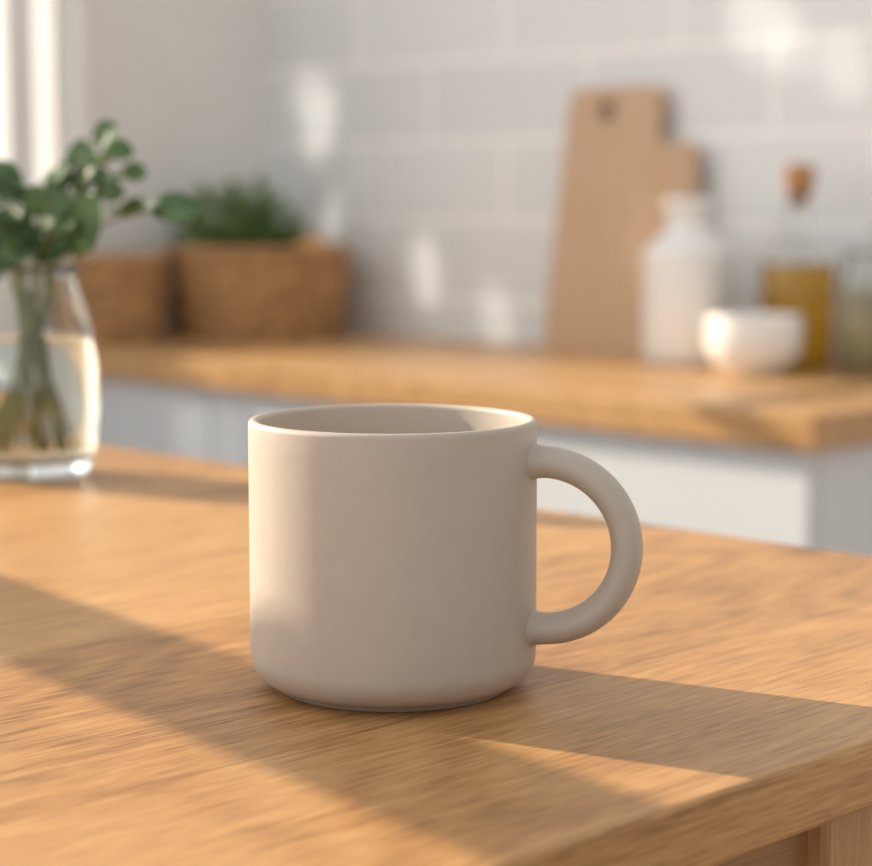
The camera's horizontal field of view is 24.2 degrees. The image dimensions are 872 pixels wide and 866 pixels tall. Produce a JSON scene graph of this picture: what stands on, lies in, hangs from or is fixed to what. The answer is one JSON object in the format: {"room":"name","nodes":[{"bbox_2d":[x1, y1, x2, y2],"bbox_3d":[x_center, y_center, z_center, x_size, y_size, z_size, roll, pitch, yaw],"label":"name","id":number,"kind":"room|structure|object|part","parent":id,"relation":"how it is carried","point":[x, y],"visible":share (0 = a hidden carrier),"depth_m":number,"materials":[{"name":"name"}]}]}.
{"room":"kitchen","nodes":[
{"label":"kitchen","id":0,"kind":"room"},
{"bbox_2d":[18,0,268,331],"bbox_3d":[-2.295,-0.682,2.359,0.120,2.900,5.380,7,9,45],"label":"wall","id":1,"kind":"structure","parent":0,"point":[184,83],"depth_m":4.06,"materials":[{"name":"paint"}]},
{"bbox_2d":[0,0,68,219],"bbox_3d":[-2.252,-1.035,2.361,0.060,1.600,4.300,7,9,45],"label":"window","id":2,"kind":"structure","parent":1,"relation":"in","point":[17,119],"depth_m":3.87,"materials":[{"name":"glass"}]},
{"bbox_2d":[33,0,91,235],"bbox_3d":[-2.226,-1.026,2.287,0.021,1.800,4.412,7,9,45],"label":"window frame","id":3,"kind":"structure","parent":1,"relation":"attached to","point":[80,7],"depth_m":3.88,"materials":[{"name":"paint"}]},
{"bbox_2d":[267,0,871,364],"bbox_3d":[1.586,-0.683,2.368,5.595,2.900,0.120,7,9,45],"label":"wall","id":4,"kind":"structure","parent":0,"point":[426,139],"depth_m":3.76,"materials":[{"name":"tile"}]},
{"bbox_3d":[-0.316,1.026,0.651,5.595,0.100,5.500,7,9,45],"label":"floor","id":5,"kind":"structure","parent":0,"visible":0},
{"bbox_2d":[0,445,871,865],"bbox_3d":[-0.623,0.479,1.026,1.656,0.899,0.922,7,9,45],"label":"dining table","id":6,"kind":"object","parent":5,"relation":"on","point":[722,716],"visible":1,"depth_m":0.57,"materials":[{"name":"brown wood"}]},
{"bbox_2d":[0,120,199,481],"bbox_3d":[-0.195,-0.069,1.052,0.130,0.185,0.072,2,7,19],"label":"glass vase","id":7,"kind":"object","parent":6,"relation":"on","point":[50,392],"visible":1,"depth_m":1.04,"materials":[{"name":"clear glass"}]},
{"bbox_2d":[248,404,642,712],"bbox_3d":[-0.002,0.035,0.608,0.107,0.080,0.085,-2,7,-18],"label":"coffee mug","id":8,"kind":"object","parent":6,"relation":"on","point":[393,547],"visible":1,"depth_m":0.57,"materials":[{"name":"beige ceramic"}]},
{"bbox_3d":[0.043,0.033,0.590,0.034,0.062,0.017,2,7,14],"label":"mug handle","id":9,"kind":"part","parent":8,"relation":"part of","materials":[{"name":"beige ceramic"}]},
{"bbox_3d":[0.112,0.533,0.646,0.054,0.880,0.070,7,9,45],"label":"leg","id":10,"kind":"part","parent":6,"relation":"part of","materials":[{"name":"brown wood"}]},
{"bbox_2d":[95,331,871,556],"bbox_3d":[0.061,0.261,3.452,1.825,0.774,0.663,7,9,45],"label":"kitchen counter","id":11,"kind":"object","parent":5,"relation":"on","point":[786,458],"depth_m":2.90,"materials":[{"name":"brown wood"}]},
{"bbox_2d":[68,252,168,341],"bbox_3d":[-0.604,-0.261,3.878,0.194,0.164,0.188,-3,7,-27],"label":"wicker basket","id":12,"kind":"object","parent":11,"relation":"on","point":[122,294],"visible":0.89,"depth_m":3.81,"materials":[{"name":"brown wicker"}]},
{"bbox_3d":[-0.583,0.205,3.669,0.597,0.614,0.023,7,9,45],"label":"cabinet door","id":13,"kind":"part","parent":11,"relation":"part of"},
{"bbox_2d":[165,173,352,339],"bbox_3d":[-0.352,-0.350,3.987,0.387,0.316,0.360,7,9,45],"label":"wicker planter","id":14,"kind":"object","parent":11,"relation":"on","point":[244,284],"visible":1,"depth_m":3.88,"materials":[{"name":"wicker"}]},
{"bbox_3d":[-0.158,0.254,3.247,0.597,0.614,0.023,7,9,45],"label":"cabinet door","id":15,"kind":"part","parent":11,"relation":"part of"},
{"bbox_2d":[95,331,871,451],"bbox_3d":[0.061,-0.100,3.410,1.825,0.047,0.663,7,9,45],"label":"countertop","id":16,"kind":"structure","parent":11,"relation":"on","point":[809,411],"depth_m":3.08,"materials":[{"name":"brown wood"}]},
{"bbox_2d":[543,85,701,354],"bbox_3d":[0.323,-0.369,3.533,0.054,0.462,0.320,-7,9,-45],"label":"cutting board","id":17,"kind":"object","parent":11,"relation":"on","point":[618,176],"visible":0.92,"depth_m":3.54,"materials":[{"name":"brown wood"}]},
{"bbox_3d":[0.267,0.303,2.825,0.597,0.614,0.023,7,9,45],"label":"cabinet door","id":18,"kind":"part","parent":11,"relation":"part of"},
{"bbox_2d":[642,198,734,366],"bbox_3d":[0.410,-0.247,3.303,0.148,0.269,0.148,7,9,45],"label":"ceramic bottle","id":19,"kind":"object","parent":11,"relation":"on","point":[689,271],"visible":0.95,"depth_m":3.25,"materials":[{"name":"white ceramic"}]},
{"bbox_2d":[705,313,802,376],"bbox_3d":[0.485,-0.134,3.105,0.148,0.091,0.148,7,9,45],"label":"ceramic bowl","id":20,"kind":"object","parent":11,"relation":"on","point":[739,344],"visible":1,"depth_m":3.05,"materials":[{"name":"white ceramic"}]},
{"bbox_2d":[760,164,834,370],"bbox_3d":[0.570,-0.261,3.201,0.114,0.321,0.114,7,9,45],"label":"oil bottle","id":21,"kind":"object","parent":11,"relation":"on","point":[798,273],"visible":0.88,"depth_m":3.16,"materials":[{"name":"clear glass"}]},
{"bbox_2d":[837,251,871,374],"bbox_3d":[0.653,-0.184,3.120,0.068,0.187,0.068,7,9,45],"label":"glass jar","id":22,"kind":"object","parent":11,"relation":"on","point":[855,284],"visible":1,"depth_m":3.09,"materials":[{"name":"clear glass"}]}
]}

